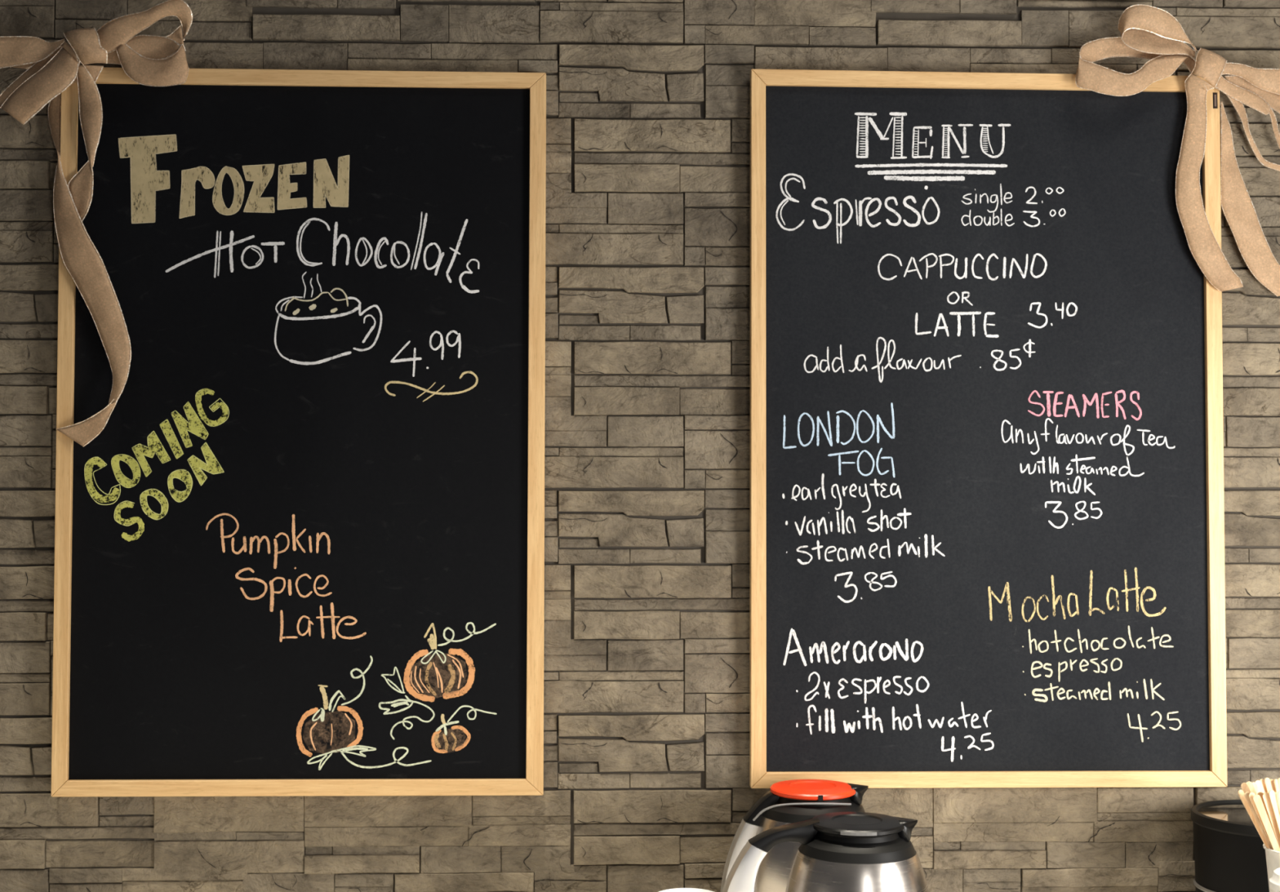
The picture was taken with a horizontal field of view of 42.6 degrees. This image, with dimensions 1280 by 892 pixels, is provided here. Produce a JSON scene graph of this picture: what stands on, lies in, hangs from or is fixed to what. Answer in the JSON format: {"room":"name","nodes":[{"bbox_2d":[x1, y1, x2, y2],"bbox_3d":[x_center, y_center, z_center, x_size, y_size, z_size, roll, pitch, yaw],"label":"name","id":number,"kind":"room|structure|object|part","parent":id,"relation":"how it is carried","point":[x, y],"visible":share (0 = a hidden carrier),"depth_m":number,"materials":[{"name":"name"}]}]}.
{"room":"eatery","nodes":[
{"label":"eatery","id":0,"kind":"room"},
{"bbox_2d":[0,0,1279,891],"bbox_3d":[0.017,-0.029,2.093,2.778,1.871,0.059,0,-1,-2],"label":"wall","id":1,"kind":"structure","parent":0,"point":[647,788],"depth_m":2.07,"materials":[{"name":"stone"}]},
{"bbox_2d":[51,67,546,796],"bbox_3d":[-0.420,-0.018,2.040,0.605,0.902,0.016,0,-1,-2],"label":"chalkboard","id":2,"kind":"object","parent":1,"relation":"attached to","point":[299,548],"visible":1,"depth_m":2.04,"materials":[{"name":"brown wood"}]},
{"bbox_3d":[-0.710,-0.019,2.031,0.026,0.898,0.016,0,-1,-2],"label":"frame rail","id":3,"kind":"part","parent":2,"relation":"part of","materials":[{"name":"brown wood"}]},
{"bbox_2d":[0,0,192,446],"bbox_3d":[-0.688,-0.274,2.015,0.277,0.550,0.048,0,-1,3],"label":"ribbon bow","id":4,"kind":"object","parent":2,"relation":"attached to","point":[149,60],"visible":1,"depth_m":2.02,"materials":[{"name":"beige fabric"}]},
{"bbox_3d":[-0.421,0.422,2.031,0.602,0.021,0.016,0,-1,-2],"label":"frame rail","id":5,"kind":"part","parent":2,"relation":"part of","materials":[{"name":"brown wood"}]},
{"bbox_3d":[-0.417,-0.458,2.048,0.597,0.022,0.016,0,-1,-2],"label":"frame rail","id":6,"kind":"part","parent":2,"relation":"part of","materials":[{"name":"brown wood"}]},
{"bbox_3d":[-0.392,0.311,2.034,0.013,0.031,0.001,0,-1,-2],"label":"chalk stem","id":7,"kind":"part","parent":2,"relation":"part of","materials":[{"name":"beige paint"}]},
{"bbox_3d":[-0.260,0.236,2.039,0.016,0.034,0.001,0,-1,-2],"label":"chalk stem","id":8,"kind":"part","parent":2,"relation":"part of","materials":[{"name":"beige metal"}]},
{"bbox_3d":[-0.244,0.339,2.038,0.006,0.014,0.001,0,-1,-2],"label":"chalk stem","id":9,"kind":"part","parent":2,"relation":"part of","materials":[{"name":"beige paint"}]},
{"bbox_3d":[-0.130,-0.017,2.049,0.024,0.898,0.016,0,-1,-2],"label":"frame rail","id":10,"kind":"part","parent":2,"relation":"part of","materials":[{"name":"brown wood"}]},
{"bbox_2d":[749,69,1226,788],"bbox_3d":[0.437,-0.022,2.066,0.599,0.900,0.017,0,-1,-2],"label":"chalkboard","id":11,"kind":"object","parent":1,"relation":"attached to","point":[987,498],"visible":0.99,"depth_m":2.06,"materials":[{"name":"brown wood"}]},
{"bbox_3d":[0.147,-0.023,2.057,0.020,0.897,0.016,0,-1,-2],"label":"frame rail","id":12,"kind":"part","parent":11,"relation":"part of","materials":[{"name":"brown wood"}]},
{"bbox_3d":[0.436,-0.460,2.074,0.592,0.024,0.016,0,-1,-2],"label":"frame rail","id":13,"kind":"part","parent":11,"relation":"part of","materials":[{"name":"brown wood"}]},
{"bbox_3d":[0.437,0.417,2.058,0.598,0.021,0.016,0,-1,-2],"label":"frame rail","id":14,"kind":"part","parent":11,"relation":"part of","materials":[{"name":"brown wood"}]},
{"bbox_2d":[1075,4,1279,296],"bbox_3d":[0.693,-0.369,2.057,0.299,0.358,0.045,0,-1,-6],"label":"ribbon bow","id":15,"kind":"object","parent":11,"relation":"attached to","point":[1153,33],"visible":1,"depth_m":2.06,"materials":[{"name":"beige fabric"}]},
{"bbox_3d":[0.724,-0.020,2.075,0.024,0.894,0.016,0,-1,-2],"label":"frame rail","id":16,"kind":"part","parent":11,"relation":"part of","materials":[{"name":"brown wood"}]},
{"bbox_3d":[0.727,-0.436,2.075,0.006,0.020,0.001,0,-1,-2],"label":"hanger plate","id":17,"kind":"part","parent":11,"relation":"part of","materials":[{"name":"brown metal"}]},
{"bbox_3d":[0.054,0.606,1.748,2.502,0.035,0.612,0,-1,-2],"label":"trim","id":18,"kind":"structure","parent":1,"relation":"attached to","visible":0},
{"bbox_2d":[657,888,714,891],"bbox_3d":[0.048,0.522,1.663,0.083,0.131,0.083,0,-1,-2],"label":"paper cup","id":19,"kind":"object","parent":18,"relation":"on","point":[675,890],"visible":1,"depth_m":1.70,"materials":[{"name":"white paper"}]},
{"bbox_2d":[720,779,868,891],"bbox_3d":[0.191,0.501,1.963,0.193,0.191,0.162,0,-1,-2],"label":"coffee carafe","id":20,"kind":"object","parent":18,"relation":"on","point":[793,801],"visible":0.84,"depth_m":1.93,"materials":[{"name":"silver metal"}]},
{"bbox_3d":[0.120,0.521,1.960,0.051,0.150,0.030,0,-1,-2],"label":"handle","id":21,"kind":"part","parent":20,"relation":"part of","materials":[{"name":"silver metal"}]},
{"bbox_3d":[0.188,0.423,1.901,0.114,0.021,0.002,0,-1,-2],"label":"bracket trim","id":22,"kind":"part","parent":20,"relation":"part of","materials":[{"name":"silver metal"}]},
{"bbox_3d":[0.207,0.410,1.965,0.102,0.008,0.102,0,-1,-2],"label":"lid","id":23,"kind":"part","parent":20,"relation":"part of","materials":[{"name":"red plastic"}]},
{"bbox_3d":[0.261,0.418,1.967,0.025,0.022,0.040,0,-1,-2],"label":"spout","id":24,"kind":"part","parent":20,"relation":"part of","materials":[{"name":"black plastic"}]},
{"bbox_2d":[721,812,928,891],"bbox_3d":[0.201,0.497,1.788,0.234,0.182,0.162,0,-1,-2],"label":"coffee carafe","id":25,"kind":"object","parent":18,"relation":"on","point":[837,851],"visible":1,"depth_m":1.75,"materials":[{"name":"silver metal"}]},
{"bbox_3d":[0.128,0.506,1.786,0.088,0.150,0.030,0,-1,-2],"label":"handle","id":26,"kind":"part","parent":25,"relation":"part of","materials":[{"name":"silver metal"}]},
{"bbox_3d":[0.237,0.411,1.791,0.102,0.008,0.102,0,-1,-2],"label":"lid","id":27,"kind":"part","parent":25,"relation":"part of","materials":[{"name":"black plastic"}]},
{"bbox_3d":[0.291,0.419,1.792,0.025,0.022,0.040,0,-1,-2],"label":"spout","id":28,"kind":"part","parent":25,"relation":"part of","materials":[{"name":"black plastic"}]},
{"bbox_2d":[1191,800,1269,891],"bbox_3d":[0.749,0.516,1.970,0.167,0.153,0.167,0,-1,-2],"label":"canister","id":29,"kind":"object","parent":18,"relation":"on","point":[1230,856],"visible":0.84,"depth_m":1.93,"materials":[{"name":"black plastic"}]},
{"bbox_3d":[0.749,0.447,1.971,0.167,0.013,0.167,0,-1,-2],"label":"lid","id":30,"kind":"part","parent":29,"relation":"part of","materials":[{"name":"black plastic"}]},
{"bbox_3d":[0.749,0.443,1.971,0.151,0.001,0.151,0,-1,-2],"label":"lid panel","id":31,"kind":"part","parent":29,"relation":"part of","materials":[{"name":"black plastic"}]},
{"bbox_2d":[1262,844,1279,891],"bbox_3d":[0.732,0.517,1.814,0.082,0.146,0.082,0,-1,-2],"label":"paper cup","id":32,"kind":"object","parent":18,"relation":"on","point":[1273,857],"visible":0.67,"depth_m":1.81,"materials":[{"name":"white paper"}]},
{"bbox_2d":[1240,782,1251,793],"bbox_3d":[0.711,0.465,1.830,0.082,0.179,0.006,0,-1,-1],"label":"stick","id":33,"kind":"object","parent":32,"relation":"in","point":[1244,786],"visible":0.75,"depth_m":1.83,"materials":[{"name":"brown wood"}]},
{"bbox_2d":[1246,781,1256,795],"bbox_3d":[0.717,0.468,1.833,0.080,0.186,0.002,0,-1,0],"label":"stick","id":34,"kind":"object","parent":32,"relation":"in","point":[1250,784],"visible":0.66,"depth_m":1.83,"materials":[{"name":"brown wood"}]},
{"bbox_2d":[1237,789,1269,848],"bbox_3d":[0.708,0.464,1.822,0.089,0.166,0.005,0,-1,-2],"label":"stick","id":35,"kind":"object","parent":32,"relation":"in","point":[1241,793],"visible":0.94,"depth_m":1.82,"materials":[{"name":"brown wood"}]},
{"bbox_2d":[1252,782,1259,794],"bbox_3d":[0.718,0.465,1.837,0.069,0.176,0.004,0,-1,2],"label":"stick","id":36,"kind":"object","parent":32,"relation":"in","point":[1255,784],"visible":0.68,"depth_m":1.84,"materials":[{"name":"brown wood"}]},
{"bbox_2d":[1244,791,1272,849],"bbox_3d":[0.711,0.469,1.814,0.088,0.175,0.004,0,-1,-4],"label":"stick","id":37,"kind":"object","parent":32,"relation":"in","point":[1246,794],"visible":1,"depth_m":1.81,"materials":[{"name":"brown wood"}]},
{"bbox_2d":[1254,780,1264,793],"bbox_3d":[0.722,0.466,1.836,0.066,0.182,0.003,0,-1,8],"label":"stick","id":38,"kind":"object","parent":32,"relation":"in","point":[1258,783],"visible":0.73,"depth_m":1.84,"materials":[{"name":"brown wood"}]},
{"bbox_2d":[1248,792,1273,849],"bbox_3d":[0.711,0.465,1.811,0.081,0.166,0.003,0,-1,-6],"label":"stick","id":39,"kind":"object","parent":32,"relation":"in","point":[1251,794],"visible":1,"depth_m":1.81,"materials":[{"name":"brown wood"}]},
{"bbox_2d":[1259,778,1266,792],"bbox_3d":[0.723,0.469,1.841,0.055,0.189,0.006,0,-1,6],"label":"stick","id":40,"kind":"object","parent":32,"relation":"in","point":[1262,780],"visible":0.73,"depth_m":1.85,"materials":[{"name":"brown wood"}]},
{"bbox_2d":[1253,794,1279,851],"bbox_3d":[0.710,0.467,1.805,0.072,0.169,0.004,0,-1,-7],"label":"stick","id":41,"kind":"object","parent":32,"relation":"in","point":[1257,799],"visible":1,"depth_m":1.80,"materials":[{"name":"brown wood"}]},
{"bbox_2d":[1257,791,1275,837],"bbox_3d":[0.720,0.465,1.819,0.073,0.165,0.006,0,-1,-6],"label":"stick","id":42,"kind":"object","parent":32,"relation":"in","point":[1260,793],"visible":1,"depth_m":1.82,"materials":[{"name":"brown wood"}]},
{"bbox_2d":[1264,777,1272,793],"bbox_3d":[0.726,0.463,1.838,0.052,0.182,0.006,0,-1,10],"label":"stick","id":43,"kind":"object","parent":32,"relation":"in","point":[1267,781],"visible":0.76,"depth_m":1.84,"materials":[{"name":"brown wood"}]},
{"bbox_2d":[1262,792,1279,848],"bbox_3d":[0.715,0.465,1.809,0.061,0.168,0.001,0,-1,-10],"label":"stick","id":44,"kind":"object","parent":32,"relation":"in","point":[1265,796],"visible":1,"depth_m":1.80,"materials":[{"name":"brown wood"}]},
{"bbox_2d":[1270,778,1275,791],"bbox_3d":[0.727,0.467,1.841,0.042,0.185,0.001,0,-1,18],"label":"stick","id":45,"kind":"object","parent":32,"relation":"in","point":[1271,780],"visible":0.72,"depth_m":1.85,"materials":[{"name":"brown wood"}]},
{"bbox_2d":[1268,790,1279,833],"bbox_3d":[0.716,0.465,1.803,0.054,0.174,0.003,0,-1,-7],"label":"stick","id":46,"kind":"object","parent":32,"relation":"in","point":[1272,795],"visible":1,"depth_m":1.80,"materials":[{"name":"brown wood"}]},
{"bbox_2d":[1273,778,1279,792],"bbox_3d":[0.730,0.462,1.837,0.036,0.175,0.008,-1,-1,26],"label":"stick","id":47,"kind":"object","parent":32,"relation":"in","point":[1275,781],"visible":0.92,"depth_m":1.84,"materials":[{"name":"brown wood"}]},
{"bbox_2d":[1275,791,1279,810],"bbox_3d":[0.721,0.465,1.814,0.049,0.167,0.004,0,-1,-16],"label":"stick","id":48,"kind":"object","parent":32,"relation":"in","point":[1276,793],"visible":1,"depth_m":1.81,"materials":[{"name":"brown wood"}]},
{"bbox_2d":[1277,777,1279,791],"bbox_3d":[0.730,0.464,1.839,0.029,0.183,0.003,-1,-1,30],"label":"stick","id":49,"kind":"object","parent":32,"relation":"in","point":[1278,779],"visible":0.83,"depth_m":1.85,"materials":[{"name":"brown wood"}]},
{"bbox_2d":[1277,791,1279,806],"bbox_3d":[0.717,0.463,1.800,0.036,0.170,0.004,0,-1,-9],"label":"stick","id":50,"kind":"object","parent":32,"relation":"in","point":[1278,793],"visible":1,"depth_m":1.80,"materials":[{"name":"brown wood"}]},
{"bbox_2d":[1269,867,1279,891],"bbox_3d":[0.681,0.513,1.683,0.066,0.150,0.066,0,-1,-2],"label":"paper cup","id":51,"kind":"object","parent":18,"relation":"on","point":[1274,882],"visible":1,"depth_m":1.68,"materials":[{"name":"white paper"}]}
]}

